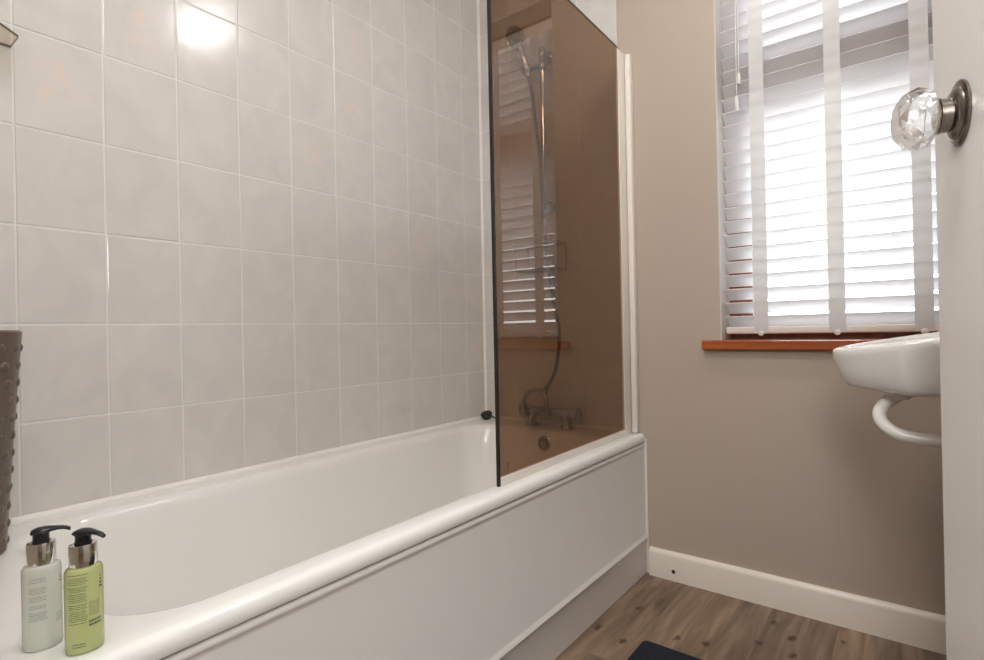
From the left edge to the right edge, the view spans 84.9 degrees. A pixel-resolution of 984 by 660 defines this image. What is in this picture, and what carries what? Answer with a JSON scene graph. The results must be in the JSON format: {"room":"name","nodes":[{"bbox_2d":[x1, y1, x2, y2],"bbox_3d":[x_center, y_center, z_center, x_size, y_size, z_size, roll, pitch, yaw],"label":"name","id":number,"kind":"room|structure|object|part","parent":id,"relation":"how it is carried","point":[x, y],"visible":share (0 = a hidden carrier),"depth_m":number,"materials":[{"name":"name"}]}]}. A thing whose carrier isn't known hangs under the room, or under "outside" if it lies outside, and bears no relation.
{"room":"bathroom","nodes":[
{"label":"bathroom","id":0,"kind":"room"},
{"bbox_2d":[0,330,22,554],"bbox_3d":[-0.887,0.194,0.910,0.146,0.384,0.146,-1,0,38],"label":"towel","id":1,"kind":"object","parent":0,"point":[11,347],"visible":1,"depth_m":0.92,"materials":[{"name":"brown fabric"}]},
{"bbox_2d":[0,0,484,517],"bbox_3d":[-0.616,-0.334,1.676,0.151,2.400,2.300,-1,0,38],"label":"wall","id":2,"kind":"structure","parent":0,"point":[235,234],"depth_m":1.44,"materials":[{"name":"beige tile"}]},
{"bbox_2d":[10,416,481,524],"bbox_3d":[-0.571,0.379,1.582,0.018,0.017,1.790,-1,0,38],"label":"trim","id":3,"kind":"structure","parent":2,"relation":"attached to","point":[41,514],"depth_m":1.37,"materials":[{"name":"white plastic"}]},
{"bbox_2d":[477,0,487,410],"bbox_3d":[-0.044,-0.592,2.295,0.015,1.906,0.014,-1,0,38],"label":"trim","id":4,"kind":"structure","parent":2,"relation":"attached to","point":[478,3],"depth_m":2.29,"materials":[{"name":"white"}]},
{"bbox_2d":[479,0,945,615],"bbox_3d":[0.724,-0.361,1.866,2.034,2.400,0.257,-1,0,38],"label":"wall","id":5,"kind":"structure","parent":0,"point":[765,461],"depth_m":1.72,"materials":[{"name":"beige paint"}]},
{"bbox_2d":[649,546,945,654],"bbox_3d":[0.953,0.787,1.540,1.032,0.094,0.017,-1,0,38],"label":"baseboard","id":6,"kind":"structure","parent":5,"relation":"attached to","point":[926,630],"depth_m":1.56,"materials":[{"name":"white paint"}]},
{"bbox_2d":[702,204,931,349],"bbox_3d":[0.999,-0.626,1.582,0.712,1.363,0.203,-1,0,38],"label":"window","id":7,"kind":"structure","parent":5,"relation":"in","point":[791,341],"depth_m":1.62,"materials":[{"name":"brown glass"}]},
{"bbox_3d":[0.992,0.041,1.555,0.712,0.030,0.138,-1,0,38],"label":"sill","id":8,"kind":"part","parent":7,"relation":"part of","materials":[{"name":"brown wood"}]},
{"bbox_2d":[720,0,938,335],"bbox_3d":[0.994,-0.617,1.576,0.597,1.264,0.067,-1,0,38],"label":"blind","id":9,"kind":"object","parent":7,"relation":"attached to","point":[812,89],"visible":0.88,"depth_m":1.57,"materials":[{"name":"beige plastic"}]},
{"bbox_3d":[0.773,-0.972,1.709,0.004,0.466,0.002,-1,0,-26],"label":"pull cord","id":10,"kind":"part","parent":9,"relation":"part of","materials":[{"name":"white plastic"}]},
{"bbox_3d":[0.778,-1.007,1.704,0.004,0.396,0.002,-1,0,-26],"label":"pull cord","id":11,"kind":"part","parent":9,"relation":"part of","materials":[{"name":"white plastic"}]},
{"bbox_3d":[1.010,-0.003,1.580,0.597,0.023,0.052,-1,0,38],"label":"rail","id":12,"kind":"part","parent":9,"relation":"part of","materials":[{"name":"beige plastic"}]},
{"bbox_2d":[555,572,945,659],"bbox_3d":[0.110,0.898,0.307,3.034,0.100,3.600,-1,0,38],"label":"floor","id":13,"kind":"structure","parent":0,"point":[699,623],"depth_m":1.49,"materials":[{"name":"brown wood"}]},
{"bbox_2d":[0,418,648,659],"bbox_3d":[-0.278,0.616,1.384,0.705,0.484,1.768,-1,0,38],"label":"bathtub","id":14,"kind":"object","parent":13,"relation":"on","point":[409,547],"visible":0.77,"depth_m":1.23,"materials":[{"name":"white ceramic"}]},
{"bbox_2d":[21,525,70,651],"bbox_3d":[-0.536,0.307,0.647,0.031,0.142,0.046,-1,0,38],"label":"soap bottle","id":15,"kind":"object","parent":14,"relation":"on","point":[41,577],"visible":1,"depth_m":0.63,"materials":[{"name":"white plastic"}]},
{"bbox_2d":[63,527,105,654],"bbox_3d":[-0.479,0.306,0.638,0.044,0.142,0.031,-1,0,-19],"label":"soap bottle","id":16,"kind":"object","parent":14,"relation":"on","point":[83,579],"visible":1,"depth_m":0.63,"materials":[{"name":"green plastic"}]},
{"bbox_3d":[-0.013,0.625,1.179,0.034,0.450,1.764,-1,0,38],"label":"bath panel","id":17,"kind":"part","parent":14,"relation":"part of","materials":[{"name":"plastic"}]},
{"bbox_2d":[481,410,494,419],"bbox_3d":[-0.008,0.352,2.210,0.086,0.036,0.047,-1,0,38],"label":"plug","id":18,"kind":"object","parent":14,"relation":"on","point":[486,415],"visible":0.92,"depth_m":2.21,"materials":[{"name":"black rubber"}]},
{"bbox_2d":[487,0,639,486],"bbox_3d":[0.251,-0.301,1.573,0.033,1.330,0.800,-1,0,37],"label":"screen","id":19,"kind":"object","parent":14,"relation":"on","point":[561,120],"visible":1,"depth_m":1.50,"materials":[{"name":"brown glass"}]},
{"bbox_2d":[627,640,701,659],"bbox_3d":[0.349,0.837,0.948,0.521,0.014,0.866,-1,0,38],"label":"bath mat","id":20,"kind":"object","parent":13,"relation":"on","point":[647,650],"visible":1,"depth_m":1.38,"materials":[{"name":"black fabric"}]},
{"bbox_3d":[-0.478,-0.340,0.335,2.014,2.400,0.110,-1,0,38],"label":"wall","id":21,"kind":"structure","parent":0,"visible":0},
{"bbox_2d":[0,22,17,47],"bbox_3d":[-0.963,-0.577,0.931,0.223,0.006,0.239,-1,0,38],"label":"corner shelf","id":22,"kind":"object","parent":21,"relation":"attached to","point":[1,24],"visible":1,"depth_m":1.05,"materials":[{"name":"silver glass"}]},
{"bbox_2d":[891,0,983,659],"bbox_3d":[0.301,-0.151,0.231,0.087,1.979,0.735,-1,0,25],"label":"door","id":23,"kind":"structure","parent":21,"relation":"in","point":[951,113],"depth_m":0.50,"materials":[{"name":"white paint"}]},
{"bbox_3d":[0.427,-0.199,0.496,0.008,0.060,0.060,-1,0,25],"label":"knob","id":24,"kind":"part","parent":23,"relation":"part of","materials":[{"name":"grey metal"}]},
{"bbox_3d":[0.846,-0.366,0.496,0.120,2.400,1.770,-1,0,38],"label":"wall","id":25,"kind":"structure","parent":0,"visible":0},
{"bbox_2d":[832,332,941,447],"bbox_3d":[0.856,0.078,0.946,0.429,0.227,0.450,-1,0,38],"label":"basin","id":26,"kind":"object","parent":25,"relation":"attached to","point":[904,367],"visible":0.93,"depth_m":0.89,"materials":[{"name":"white ceramic"}]}
]}

